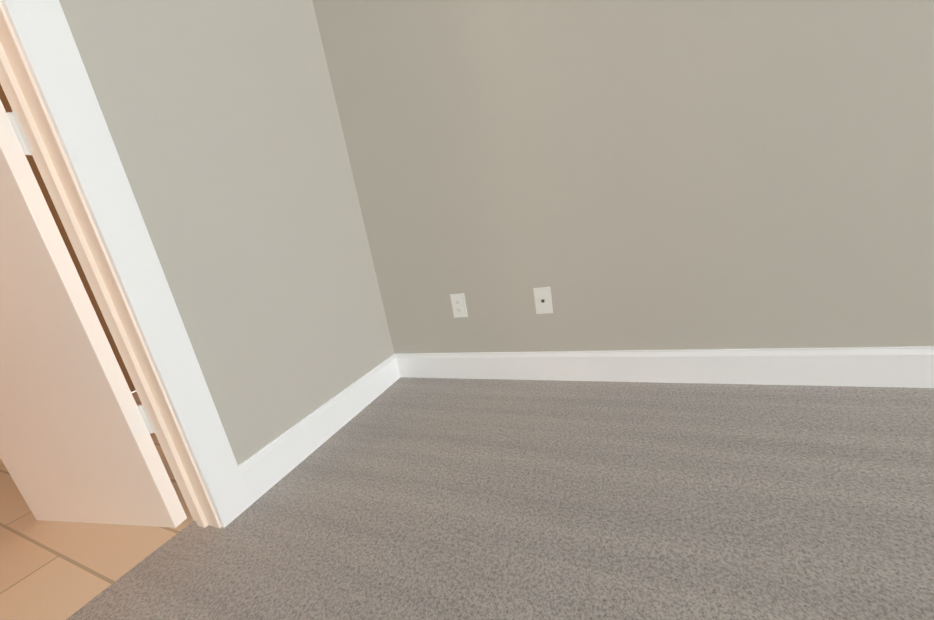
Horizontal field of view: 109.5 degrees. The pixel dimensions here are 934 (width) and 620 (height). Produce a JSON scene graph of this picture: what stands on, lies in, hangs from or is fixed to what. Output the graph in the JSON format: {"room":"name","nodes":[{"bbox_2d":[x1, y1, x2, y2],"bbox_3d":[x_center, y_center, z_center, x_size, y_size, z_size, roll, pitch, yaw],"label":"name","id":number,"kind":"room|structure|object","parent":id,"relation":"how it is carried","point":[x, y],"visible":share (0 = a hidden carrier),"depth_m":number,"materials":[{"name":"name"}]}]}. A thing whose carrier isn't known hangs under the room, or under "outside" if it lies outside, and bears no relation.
{"room":"empty bedroom","nodes":[
{"label":"empty bedroom","id":0,"kind":"room"},
{"bbox_2d":[0,84,135,391],"bbox_3d":[-3.044,-0.452,1.269,0.125,2.735,2.900,-4,15,23],"label":"wall","id":1,"kind":"structure","parent":0,"point":[47,197],"depth_m":2.16,"materials":[{"name":"paint"}]},
{"bbox_2d":[0,391,192,619],"bbox_3d":[-1.787,0.848,1.168,2.101,0.116,2.650,-4,15,23],"label":"floor","id":2,"kind":"structure","parent":0,"point":[54,570],"depth_m":0.98,"materials":[{"name":"beige tile"}]},
{"bbox_2d":[59,0,393,464],"bbox_3d":[-1.701,-0.129,-1.006,0.125,2.735,5.782,-4,15,23],"label":"wall","id":3,"kind":"structure","parent":0,"point":[222,119],"depth_m":1.11,"materials":[{"name":"paint"}]},
{"bbox_2d":[0,100,186,527],"bbox_3d":[-1.332,-0.290,0.814,0.668,2.046,0.209,-4,15,23],"label":"door","id":4,"kind":"structure","parent":3,"relation":"in","point":[77,428],"depth_m":0.93,"materials":[{"name":"white paint"}]},
{"bbox_2d":[0,0,252,528],"bbox_3d":[-1.087,-0.293,0.468,0.161,2.167,0.830,-4,15,23],"label":"door frame","id":5,"kind":"structure","parent":3,"relation":"attached to","point":[47,44],"depth_m":0.81,"materials":[{"name":"white paint"}]},
{"bbox_2d":[238,355,399,502],"bbox_3d":[-0.548,0.434,1.438,0.016,0.137,0.881,-4,15,23],"label":"baseboard","id":6,"kind":"structure","parent":3,"relation":"attached to","point":[267,467],"depth_m":1.28,"materials":[{"name":"white paint"}]},
{"bbox_2d":[66,377,933,619],"bbox_3d":[0.650,1.094,-1.572,4.734,0.120,6.032,-4,15,23],"label":"floor carpet","id":7,"kind":"object","parent":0,"point":[403,498],"visible":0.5,"depth_m":0.84,"materials":[{"name":"grey carpet"}]},
{"bbox_2d":[312,0,933,352],"bbox_3d":[1.477,-1.096,0.726,4.734,2.735,0.125,-4,15,23],"label":"wall","id":8,"kind":"structure","parent":0,"point":[613,175],"depth_m":1.19,"materials":[{"name":"paint"}]},
{"bbox_2d":[450,293,467,317],"bbox_3d":[-0.040,-0.021,1.598,0.072,0.117,0.009,-4,15,23],"label":"electrical outlet","id":9,"kind":"object","parent":8,"relation":"attached to","point":[459,308],"visible":1,"depth_m":1.59,"materials":[{"name":"white plastic"}]},
{"bbox_2d":[533,287,552,313],"bbox_3d":[0.331,-0.039,1.438,0.072,0.117,0.018,-4,15,23],"label":"outlet","id":10,"kind":"object","parent":8,"relation":"attached to","point":[543,300],"visible":1,"depth_m":1.44,"materials":[{"name":"white plastic"}]},
{"bbox_2d":[394,346,933,387],"bbox_3d":[1.649,0.170,0.973,4.449,0.137,0.016,-4,15,23],"label":"baseboard","id":11,"kind":"structure","parent":8,"relation":"attached to","point":[910,367],"depth_m":1.28,"materials":[{"name":"white paint"}]}
]}

